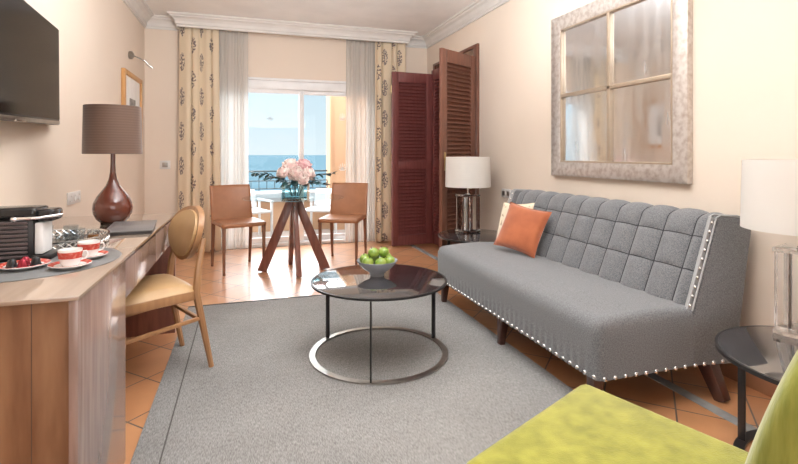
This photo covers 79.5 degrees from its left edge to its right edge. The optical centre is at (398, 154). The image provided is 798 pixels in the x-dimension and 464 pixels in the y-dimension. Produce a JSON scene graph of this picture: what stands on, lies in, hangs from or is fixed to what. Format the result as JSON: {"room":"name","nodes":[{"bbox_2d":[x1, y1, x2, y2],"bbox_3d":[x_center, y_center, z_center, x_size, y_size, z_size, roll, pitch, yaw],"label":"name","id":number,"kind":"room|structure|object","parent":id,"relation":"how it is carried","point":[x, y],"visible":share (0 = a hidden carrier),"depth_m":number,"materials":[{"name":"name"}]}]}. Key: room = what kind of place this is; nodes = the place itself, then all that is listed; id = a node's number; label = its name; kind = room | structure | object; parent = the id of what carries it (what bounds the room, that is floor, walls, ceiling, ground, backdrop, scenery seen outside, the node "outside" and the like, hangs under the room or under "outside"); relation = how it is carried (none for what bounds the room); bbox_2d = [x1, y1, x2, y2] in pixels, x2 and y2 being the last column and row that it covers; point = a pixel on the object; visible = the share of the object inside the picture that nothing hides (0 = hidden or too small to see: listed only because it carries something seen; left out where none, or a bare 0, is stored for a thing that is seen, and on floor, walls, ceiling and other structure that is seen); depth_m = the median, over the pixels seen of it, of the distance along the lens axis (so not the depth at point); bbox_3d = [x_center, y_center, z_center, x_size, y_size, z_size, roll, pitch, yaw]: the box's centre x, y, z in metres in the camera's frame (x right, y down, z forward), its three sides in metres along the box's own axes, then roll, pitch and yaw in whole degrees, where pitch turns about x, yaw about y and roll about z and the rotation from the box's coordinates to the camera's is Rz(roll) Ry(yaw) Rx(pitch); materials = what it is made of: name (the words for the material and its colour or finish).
{"room":"hotel room","nodes":[
{"label":"hotel room","id":0,"kind":"room"},
{"bbox_2d":[0,0,144,216],"bbox_3d":[-1.600,-0.220,1.141,0.150,2.740,9.450,0,0,-18],"label":"wall","id":1,"kind":"structure","parent":0,"point":[40,164],"depth_m":3.33,"materials":[{"name":"paint"}]},
{"bbox_2d":[0,0,59,124],"bbox_3d":[-1.794,-0.435,2.271,0.090,0.606,1.219,0,0,-24],"label":"television","id":2,"kind":"object","parent":1,"relation":"attached to","point":[29,43],"visible":1,"depth_m":2.27,"materials":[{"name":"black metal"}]},
{"bbox_2d":[67,190,80,205],"bbox_3d":[-2.176,0.288,3.204,0.014,0.082,0.256,0,0,-18],"label":"wall socket","id":3,"kind":"object","parent":1,"relation":"attached to","point":[74,197],"visible":1,"depth_m":3.19,"materials":[{"name":"white plastic"}]},
{"bbox_2d":[121,68,142,144],"bbox_3d":[-2.696,-0.455,4.859,0.035,0.710,0.800,0,0,-18],"label":"framed picture","id":4,"kind":"object","parent":1,"relation":"attached to","point":[131,85],"visible":0.44,"depth_m":4.82},
{"bbox_2d":[130,98,135,105],"bbox_3d":[-2.701,-0.415,4.867,0.002,0.290,0.260,0,0,-18],"label":"print","id":5,"kind":"object","parent":4,"relation":"attached to","point":[132,100],"depth_m":4.88},
{"bbox_2d":[128,51,152,68],"bbox_3d":[-2.583,-0.945,4.811,0.220,0.170,0.080,0,0,-18],"label":"picture light","id":6,"kind":"object","parent":1,"relation":"attached to","point":[131,55],"visible":1,"depth_m":4.79,"materials":[{"name":"metal"}]},
{"bbox_2d":[145,28,426,213],"bbox_3d":[-1.300,-0.220,6.147,3.480,2.740,0.200,0,0,-18],"label":"wall","id":7,"kind":"structure","parent":0,"point":[269,55],"depth_m":5.62,"materials":[{"name":"paint"}]},
{"bbox_2d":[160,161,169,168],"bbox_3d":[-2.719,0.120,5.579,0.111,0.098,0.014,0,0,-18],"label":"light switch","id":8,"kind":"object","parent":7,"relation":"attached to","point":[163,164],"visible":1,"depth_m":5.58,"materials":[{"name":"white plastic"}]},
{"bbox_2d":[219,30,248,248],"bbox_3d":[-2.018,-0.190,5.761,0.413,2.640,0.055,0,0,-18],"label":"sheer curtain","id":9,"kind":"object","parent":7,"relation":"hanging from","point":[235,172],"visible":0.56,"depth_m":5.76,"materials":[{"name":"white fabric"}]},
{"bbox_2d":[221,76,371,249],"bbox_3d":[-1.310,0.100,6.112,2.080,2.100,0.140,0,0,-18],"label":"window","id":10,"kind":"structure","parent":7,"relation":"in","point":[302,87],"depth_m":6.11,"materials":[{"name":"white paint"}]},
{"bbox_2d":[345,39,374,241],"bbox_3d":[-0.478,-0.190,6.254,0.447,2.640,0.060,0,0,-18],"label":"sheer curtain","id":11,"kind":"object","parent":7,"relation":"hanging from","point":[357,51],"visible":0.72,"depth_m":6.24,"materials":[{"name":"white fabric"}]},
{"bbox_2d":[375,42,405,241],"bbox_3d":[-0.117,-0.190,6.298,0.431,2.640,0.113,0,0,-18],"label":"curtain","id":12,"kind":"object","parent":7,"relation":"hanging from","point":[389,57],"visible":0.5,"depth_m":6.26,"materials":[{"name":"beige fabric"}]},
{"bbox_2d":[226,229,371,249],"bbox_3d":[-1.647,1.212,6.771,5.400,0.115,1.600,0,0,-18],"label":"floor","id":13,"kind":"structure","parent":0,"point":[324,231],"depth_m":7.02,"materials":[{"name":"tile"}]},
{"bbox_2d":[250,189,272,236],"bbox_3d":[-2.128,0.832,6.627,0.590,0.644,0.629,0,0,-38],"label":"balcony chair","id":14,"kind":"object","parent":13,"relation":"on","point":[255,210],"visible":0.16,"depth_m":6.57,"materials":[{"name":"white plastic"}]},
{"bbox_2d":[230,199,328,232],"bbox_3d":[-2.759,0.902,7.044,3.450,0.505,0.200,0,0,-18],"label":"parapet","id":15,"kind":"object","parent":13,"relation":"on","point":[277,206],"visible":0.14,"depth_m":7.24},
{"bbox_2d":[255,190,315,194],"bbox_3d":[-2.764,0.608,7.042,3.440,0.085,0.340,0,0,-18],"label":"coping","id":16,"kind":"object","parent":15,"relation":"on","point":[286,191],"depth_m":7.26},
{"bbox_2d":[222,170,327,190],"bbox_3d":[-2.764,0.404,7.042,3.440,0.322,0.024,0,0,-18],"label":"balcony railing","id":17,"kind":"object","parent":16,"relation":"on","point":[297,188],"visible":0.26,"depth_m":7.32,"materials":[{"name":"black metal"}]},
{"bbox_2d":[298,188,336,232],"bbox_3d":[-1.070,0.832,6.909,0.590,0.644,0.629,0,0,12],"label":"balcony chair","id":18,"kind":"object","parent":13,"relation":"on","point":[322,205],"visible":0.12,"depth_m":7.11,"materials":[{"name":"white plastic"}]},
{"bbox_2d":[145,0,475,35],"bbox_3d":[0.128,-1.665,1.695,3.780,0.150,9.450,0,0,-18],"label":"ceiling","id":19,"kind":"structure","parent":0,"point":[421,16],"depth_m":5.30,"materials":[{"name":"paint"}]},
{"bbox_2d":[186,27,403,43],"bbox_3d":[-1.202,-1.520,5.875,2.731,0.137,0.018,0,0,-18],"label":"trim","id":20,"kind":"structure","parent":19,"relation":"attached to","point":[186,27],"depth_m":5.86,"materials":[{"name":"white paint"}]},
{"bbox_2d":[326,96,365,229],"bbox_3d":[-0.184,-0.350,7.833,1.965,3.200,0.470,0,0,-18],"label":"wall","id":21,"kind":"structure","parent":0,"point":[335,105],"depth_m":7.38,"materials":[{"name":"beige paint"}]},
{"bbox_2d":[124,241,771,463],"bbox_3d":[0.151,1.200,1.624,3.780,0.100,9.300,0,0,-18],"label":"floor","id":22,"kind":"structure","parent":0,"point":[147,359],"depth_m":2.83,"materials":[{"name":"ceramic"}]},
{"bbox_2d":[0,213,175,463],"bbox_3d":[-1.475,0.765,2.105,0.674,0.770,1.930,0,0,-18],"label":"desk","id":23,"kind":"object","parent":22,"relation":"on","point":[63,337],"visible":0.75,"depth_m":1.32,"materials":[{"name":"brown wood"}]},
{"bbox_2d":[0,247,121,282],"bbox_3d":[-1.306,0.378,1.681,0.580,0.004,0.580,0,0,-18],"label":"placemat","id":24,"kind":"object","parent":23,"relation":"on","point":[42,271],"visible":0.47,"depth_m":1.56,"materials":[{"name":"grey fabric"}]},
{"bbox_2d":[0,258,50,270],"bbox_3d":[-1.244,0.368,1.591,0.148,0.016,0.148,0,0,-18],"label":"plate","id":25,"kind":"object","parent":24,"relation":"on","point":[43,261],"visible":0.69,"depth_m":1.56,"materials":[{"name":"white ceramic"}]},
{"bbox_2d":[5,258,16,267],"bbox_3d":[-1.269,0.355,1.573,0.036,0.029,0.036,0,0,-18],"label":"capsule","id":26,"kind":"object","parent":25,"relation":"on","point":[11,263],"visible":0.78,"depth_m":1.56,"materials":[{"name":"black metal"}]},
{"bbox_2d":[16,259,28,267],"bbox_3d":[-1.232,0.355,1.571,0.036,0.029,0.036,0,0,-18],"label":"capsule","id":27,"kind":"object","parent":25,"relation":"on","point":[22,262],"visible":0.86,"depth_m":1.56,"materials":[{"name":"red metal"}]},
{"bbox_2d":[21,256,30,264],"bbox_3d":[-1.254,0.355,1.610,0.036,0.029,0.036,0,0,-18],"label":"capsule","id":28,"kind":"object","parent":25,"relation":"on","point":[27,258],"visible":0.49,"depth_m":1.61,"materials":[{"name":"red metal"}]},
{"bbox_2d":[29,256,41,265],"bbox_3d":[-1.215,0.355,1.606,0.036,0.029,0.036,0,0,-18],"label":"capsule","id":29,"kind":"object","parent":25,"relation":"on","point":[36,260],"visible":0.88,"depth_m":1.60,"materials":[{"name":"black metal"}]},
{"bbox_2d":[0,205,62,261],"bbox_3d":[-1.424,0.283,1.710,0.403,0.186,0.156,0,0,-18],"label":"coffee machine","id":30,"kind":"object","parent":24,"relation":"on","point":[26,230],"visible":0.94,"depth_m":1.69,"materials":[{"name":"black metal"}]},
{"bbox_2d":[31,249,58,258],"bbox_3d":[-1.300,0.367,1.762,0.080,0.018,0.120,0,0,-18],"label":"drip tray","id":31,"kind":"object","parent":30,"relation":"on","point":[46,253],"depth_m":1.72,"materials":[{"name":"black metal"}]},
{"bbox_2d":[47,259,91,269],"bbox_3d":[-1.093,0.368,1.595,0.124,0.016,0.124,0,0,-18],"label":"saucer","id":32,"kind":"object","parent":24,"relation":"on","point":[56,265],"visible":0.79,"depth_m":1.58,"materials":[{"name":"white ceramic"}]},
{"bbox_2d":[57,247,88,266],"bbox_3d":[-1.087,0.343,1.602,0.071,0.056,0.089,0,0,44],"label":"espresso cup","id":33,"kind":"object","parent":32,"relation":"on","point":[71,256],"visible":0.97,"depth_m":1.57,"materials":[{"name":"white ceramic"}]},
{"bbox_2d":[81,250,108,258],"bbox_3d":[-1.127,0.368,1.744,0.124,0.016,0.124,0,0,-18],"label":"saucer","id":34,"kind":"object","parent":24,"relation":"on","point":[102,252],"visible":0.48,"depth_m":1.74,"materials":[{"name":"white ceramic"}]},
{"bbox_2d":[77,239,104,256],"bbox_3d":[-1.121,0.343,1.750,0.071,0.056,0.089,0,0,44],"label":"espresso cup","id":35,"kind":"object","parent":34,"relation":"on","point":[92,246],"visible":0.73,"depth_m":1.73,"materials":[{"name":"white ceramic"}]},
{"bbox_2d":[52,228,109,248],"bbox_3d":[-1.460,0.358,2.015,0.424,0.036,0.424,0,0,-18],"label":"serving tray","id":36,"kind":"object","parent":23,"relation":"on","point":[59,238],"visible":0.48,"depth_m":2.10,"materials":[{"name":"silver metal"}]},
{"bbox_2d":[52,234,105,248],"bbox_3d":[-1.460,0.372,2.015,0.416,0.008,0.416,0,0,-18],"label":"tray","id":37,"kind":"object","parent":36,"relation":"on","point":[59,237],"depth_m":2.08,"materials":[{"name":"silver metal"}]},
{"bbox_2d":[87,230,98,239],"bbox_3d":[-1.311,0.345,2.058,0.046,0.045,0.046,0,0,-18],"label":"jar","id":38,"kind":"object","parent":36,"relation":"on","point":[88,235],"visible":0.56,"depth_m":2.04,"materials":[{"name":"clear glass"}]},
{"bbox_2d":[82,104,142,223],"bbox_3d":[-1.611,0.055,2.702,0.294,0.650,0.294,0,0,-18],"label":"table lamp","id":39,"kind":"object","parent":23,"relation":"on","point":[112,129],"visible":0.99,"depth_m":2.61,"materials":[{"name":"ceramic"}]},
{"bbox_2d":[104,220,156,235],"bbox_3d":[-1.355,0.370,2.438,0.208,0.019,0.388,0,0,-24],"label":"folder","id":40,"kind":"object","parent":23,"relation":"on","point":[144,226],"visible":0.84,"depth_m":2.37,"materials":[{"name":"grey leather"}]},
{"bbox_2d":[126,205,213,367],"bbox_3d":[-1.316,0.720,2.553,0.449,0.859,0.499,0,0,45],"label":"desk chair","id":41,"kind":"object","parent":22,"relation":"on","point":[185,230],"visible":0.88,"depth_m":2.54,"materials":[{"name":"brown wood"}]},
{"bbox_2d":[209,184,265,275],"bbox_3d":[-1.651,0.736,4.883,0.423,0.830,0.575,0,0,-34],"label":"dining chair","id":42,"kind":"object","parent":22,"relation":"on","point":[228,208],"visible":0.99,"depth_m":4.98,"materials":[{"name":"brown leather"}]},
{"bbox_2d":[242,193,343,276],"bbox_3d":[-1.039,0.784,4.750,0.980,0.729,0.980,0,0,-18],"label":"dining table","id":43,"kind":"object","parent":22,"relation":"on","point":[292,207],"visible":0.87,"depth_m":4.71,"materials":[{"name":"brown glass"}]},
{"bbox_2d":[281,183,309,199],"bbox_3d":[-0.975,0.345,4.518,0.277,0.150,0.234,0,0,-18],"label":"glass vase","id":44,"kind":"object","parent":43,"relation":"on","point":[308,186],"visible":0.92,"depth_m":4.52,"materials":[{"name":"glass"}]},
{"bbox_2d":[250,171,290,194],"bbox_3d":[-1.192,0.274,4.450,0.384,0.234,0.099,0,0,-18],"label":"leaf sprig","id":45,"kind":"object","parent":44,"relation":"in","point":[263,173],"visible":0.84,"depth_m":4.43,"materials":[{"name":"green plant"}]},
{"bbox_2d":[263,177,292,195],"bbox_3d":[-1.111,0.296,4.396,0.286,0.189,0.175,0,0,-18],"label":"leaf sprig","id":46,"kind":"object","parent":44,"relation":"in","point":[284,183],"visible":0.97,"depth_m":4.41,"materials":[{"name":"green plant"}]},
{"bbox_2d":[276,165,291,194],"bbox_3d":[-1.068,0.244,4.470,0.154,0.294,0.160,0,0,-18],"label":"peony","id":47,"kind":"object","parent":44,"relation":"in","point":[282,172],"visible":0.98,"depth_m":4.42,"materials":[{"name":"pink plant"}]},
{"bbox_2d":[282,158,298,194],"bbox_3d":[-1.032,0.213,4.534,0.167,0.354,0.178,0,0,-18],"label":"peony","id":48,"kind":"object","parent":44,"relation":"in","point":[288,162],"visible":0.73,"depth_m":4.49,"materials":[{"name":"pink plant"}]},
{"bbox_2d":[285,180,297,188],"bbox_3d":[-0.981,0.312,4.393,0.139,0.156,0.205,0,0,-18],"label":"leaf sprig","id":49,"kind":"object","parent":44,"relation":"in","point":[294,183],"visible":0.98,"depth_m":4.35,"materials":[{"name":"green plant"}]},
{"bbox_2d":[287,164,304,195],"bbox_3d":[-0.960,0.240,4.473,0.203,0.301,0.162,0,0,-18],"label":"peony","id":50,"kind":"object","parent":44,"relation":"in","point":[295,169],"visible":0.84,"depth_m":4.44,"materials":[{"name":"pink plant"}]},
{"bbox_2d":[294,171,308,195],"bbox_3d":[-0.904,0.272,4.450,0.145,0.240,0.130,0,0,-18],"label":"peony","id":51,"kind":"object","parent":44,"relation":"in","point":[302,179],"visible":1,"depth_m":4.43,"materials":[{"name":"pink plant"}]},
{"bbox_2d":[296,159,312,193],"bbox_3d":[-0.899,0.214,4.565,0.166,0.353,0.171,0,0,-18],"label":"peony","id":52,"kind":"object","parent":44,"relation":"in","point":[303,163],"visible":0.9,"depth_m":4.52,"materials":[{"name":"pink plant"}]},
{"bbox_2d":[299,166,315,195],"bbox_3d":[-0.862,0.249,4.524,0.161,0.284,0.152,0,0,-18],"label":"peony","id":53,"kind":"object","parent":44,"relation":"in","point":[310,173],"visible":0.96,"depth_m":4.49,"materials":[{"name":"pink plant"}]},
{"bbox_2d":[298,180,329,195],"bbox_3d":[-0.790,0.315,4.504,0.292,0.152,0.157,0,0,-18],"label":"leaf sprig","id":54,"kind":"object","parent":44,"relation":"in","point":[312,182],"visible":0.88,"depth_m":4.50,"materials":[{"name":"green plant"}]},
{"bbox_2d":[300,171,336,193],"bbox_3d":[-0.771,0.276,4.598,0.370,0.230,0.098,0,0,-18],"label":"leaf sprig","id":55,"kind":"object","parent":44,"relation":"in","point":[327,174],"visible":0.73,"depth_m":4.60,"materials":[{"name":"green plant"}]},
{"bbox_2d":[318,183,367,264],"bbox_3d":[-0.591,0.736,5.209,0.423,0.830,0.575,0,0,8],"label":"dining chair","id":56,"kind":"object","parent":22,"relation":"on","point":[352,208],"visible":0.92,"depth_m":5.38,"materials":[{"name":"brown leather"}]},
{"bbox_2d":[130,292,572,463],"bbox_3d":[-0.099,1.143,2.126,1.920,0.012,3.710,0,0,-18],"label":"area rug","id":57,"kind":"object","parent":22,"relation":"on","point":[262,400],"visible":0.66,"depth_m":2.34,"materials":[{"name":"grey carpet"}]},
{"bbox_2d":[309,264,447,384],"bbox_3d":[-0.114,0.926,2.762,0.792,0.423,0.792,0,0,-18],"label":"coffee table","id":58,"kind":"object","parent":57,"relation":"on","point":[352,282],"visible":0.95,"depth_m":2.64,"materials":[{"name":"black glass"}]},
{"bbox_2d":[356,256,397,276],"bbox_3d":[-0.129,0.669,2.841,0.244,0.092,0.244,0,0,-18],"label":"fruit bowl","id":59,"kind":"object","parent":58,"relation":"on","point":[375,270],"visible":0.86,"depth_m":2.76,"materials":[{"name":"grey ceramic"}]},
{"bbox_2d":[359,253,368,262],"bbox_3d":[-0.204,0.616,2.856,0.089,0.101,0.082,0,0,-35],"label":"apple","id":60,"kind":"object","parent":59,"relation":"on","point":[362,256],"visible":0.49,"depth_m":2.84,"materials":[{"name":"green food"}]},
{"bbox_2d":[362,256,373,263],"bbox_3d":[-0.179,0.620,2.788,0.083,0.097,0.084,0,0,-18],"label":"apple","id":61,"kind":"object","parent":59,"relation":"in","point":[367,260],"visible":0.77,"depth_m":2.77,"materials":[{"name":"green food"}]},
{"bbox_2d":[368,247,378,257],"bbox_3d":[-0.154,0.576,2.838,0.087,0.094,0.076,0,0,-15],"label":"apple","id":62,"kind":"object","parent":59,"relation":"in","point":[373,252],"visible":0.97,"depth_m":2.81,"materials":[{"name":"green food"}]},
{"bbox_2d":[375,257,385,263],"bbox_3d":[-0.111,0.621,2.776,0.092,0.099,0.076,0,0,-2],"label":"apple","id":63,"kind":"object","parent":59,"relation":"in","point":[380,260],"visible":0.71,"depth_m":2.75,"materials":[{"name":"green food"}]},
{"bbox_2d":[384,255,394,263],"bbox_3d":[-0.061,0.620,2.823,0.093,0.111,0.095,0,0,2],"label":"apple","id":64,"kind":"object","parent":59,"relation":"in","point":[389,259],"visible":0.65,"depth_m":2.80,"materials":[{"name":"green food"}]},
{"bbox_3d":[-0.082,0.614,2.898,0.067,0.069,0.067,-19,19,36],"label":"apple","id":65,"kind":"object","parent":59,"relation":"in","visible":0},
{"bbox_2d":[379,246,388,256],"bbox_3d":[-0.095,0.576,2.861,0.085,0.097,0.082,0,0,4],"label":"apple","id":66,"kind":"object","parent":65,"relation":"on","point":[383,251],"visible":0.89,"depth_m":2.84,"materials":[{"name":"green food"}]},
{"bbox_2d":[466,350,797,463],"bbox_3d":[0.569,0.715,1.050,0.592,0.850,0.650,0,0,-43],"label":"accent chair","id":67,"kind":"object","parent":57,"relation":"on","point":[589,424],"visible":1,"depth_m":1.14,"materials":[{"name":"yellow fabric"}]},
{"bbox_2d":[438,229,496,244],"bbox_3d":[0.704,0.939,4.353,0.702,0.418,0.702,0,0,-18],"label":"side table","id":68,"kind":"object","parent":22,"relation":"on","point":[484,235],"visible":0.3,"depth_m":4.27,"materials":[{"name":"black glass"}]},
{"bbox_2d":[445,157,490,232],"bbox_3d":[0.654,0.376,4.558,0.431,0.708,0.431,0,0,-32],"label":"table lamp","id":69,"kind":"object","parent":68,"relation":"on","point":[460,172],"visible":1,"depth_m":4.43,"materials":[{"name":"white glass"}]},
{"bbox_2d":[410,245,757,430],"bbox_3d":[1.441,1.149,2.106,0.060,0.002,9.130,0,0,-18],"label":"trim","id":70,"kind":"structure","parent":22,"relation":"in","point":[727,416],"depth_m":2.26,"materials":[{"name":"grey stone"}]},
{"bbox_2d":[438,189,750,401],"bbox_3d":[1.000,0.719,3.026,0.915,0.878,1.867,0,0,-18],"label":"sofa","id":71,"kind":"object","parent":22,"relation":"on","point":[615,289],"visible":0.89,"depth_m":2.41,"materials":[{"name":"grey fabric"}]},
{"bbox_2d":[496,202,534,237],"bbox_3d":[0.884,0.528,3.678,0.203,0.371,0.358,0,0,-30],"label":"throw pillow","id":72,"kind":"object","parent":71,"relation":"on","point":[505,208],"visible":0.23,"depth_m":3.74,"materials":[{"name":"beige fabric"}]},
{"bbox_2d":[493,202,551,257],"bbox_3d":[0.875,0.529,3.417,0.250,0.402,0.391,0,0,-42],"label":"throw pillow","id":73,"kind":"object","parent":71,"relation":"on","point":[522,228],"visible":1,"depth_m":3.36,"materials":[{"name":"orange fabric"}]},
{"bbox_2d":[715,325,797,449],"bbox_3d":[1.539,0.939,1.701,0.702,0.418,0.702,0,0,-18],"label":"side table","id":74,"kind":"object","parent":22,"relation":"on","point":[766,355],"visible":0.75,"depth_m":1.83,"materials":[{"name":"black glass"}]},
{"bbox_2d":[740,159,797,338],"bbox_3d":[1.641,0.376,1.939,0.431,0.708,0.431,0,0,-35],"label":"table lamp","id":75,"kind":"object","parent":74,"relation":"on","point":[769,187],"visible":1,"depth_m":1.92,"materials":[{"name":"white fabric"}]},
{"bbox_2d":[427,0,797,325],"bbox_3d":[1.857,-0.220,2.250,0.150,2.740,9.450,0,0,-18],"label":"wall","id":76,"kind":"structure","parent":0,"point":[745,52],"depth_m":2.62,"materials":[{"name":"paint"}]},
{"bbox_2d":[122,0,509,48],"bbox_3d":[0.128,-1.520,1.695,3.480,0.139,9.150,0,0,-18],"label":"trim","id":77,"kind":"structure","parent":76,"relation":"attached to","point":[140,9],"depth_m":5.63,"materials":[{"name":"white paint"}]},
{"bbox_2d":[178,27,220,251],"bbox_3d":[-2.324,-0.190,5.586,0.477,2.640,0.112,0,0,-18],"label":"curtain","id":78,"kind":"object","parent":77,"relation":"hanging from","point":[199,83],"visible":0.75,"depth_m":5.58,"materials":[{"name":"beige fabric"}]},
{"bbox_2d":[391,71,431,245],"bbox_3d":[0.160,0.054,6.067,0.560,2.168,0.049,0,0,-22],"label":"door","id":79,"kind":"structure","parent":76,"relation":"in","point":[411,93],"depth_m":6.05,"materials":[{"name":"brown wood"}]},
{"bbox_2d":[431,68,438,245],"bbox_3d":[0.529,0.029,5.963,0.048,2.218,0.514,0,0,-21],"label":"door","id":80,"kind":"structure","parent":76,"relation":"in","point":[435,73],"depth_m":6.10,"materials":[{"name":"brown wood"}]},
{"bbox_2d":[433,43,478,193],"bbox_3d":[0.727,-0.018,5.736,0.190,2.335,1.260,0,0,-18],"label":"trim","id":81,"kind":"structure","parent":76,"relation":"attached to","point":[475,47],"depth_m":5.12,"materials":[{"name":"brown wood"}]},
{"bbox_2d":[439,48,474,247],"bbox_3d":[0.618,0.049,4.888,0.093,2.178,0.597,0,0,42],"label":"door","id":82,"kind":"structure","parent":76,"relation":"in","point":[456,69],"depth_m":4.83,"materials":[{"name":"brown wood"}]},
{"bbox_2d":[502,188,510,197],"bbox_3d":[1.022,0.370,4.581,0.014,0.082,0.164,0,0,-18],"label":"wall switch","id":83,"kind":"object","parent":76,"relation":"attached to","point":[505,192],"visible":0.88,"depth_m":4.57,"materials":[{"name":"white plastic"}]},
{"bbox_2d":[551,0,692,183],"bbox_3d":[1.429,-0.458,3.265,0.041,1.245,1.245,0,0,-18],"label":"wall mirror","id":84,"kind":"object","parent":76,"relation":"attached to","point":[622,70],"visible":1,"depth_m":3.14,"materials":[{"name":"silver metal"}]},
{"bbox_2d":[719,363,777,397],"bbox_3d":[1.779,1.107,2.225,0.012,0.085,9.150,0,0,-18],"label":"baseboard","id":85,"kind":"structure","parent":76,"relation":"attached to","point":[729,370],"depth_m":2.36,"materials":[{"name":"ceramic"}]},
{"label":"outside","id":86,"kind":"structure","parent":0,"visible":0},
{"bbox_2d":[222,155,325,190],"bbox_3d":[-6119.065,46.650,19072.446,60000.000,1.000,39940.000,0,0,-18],"label":"sea","id":87,"kind":"structure","parent":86,"point":[256,162],"depth_m":1704.24,"materials":[{"name":"liquid"}]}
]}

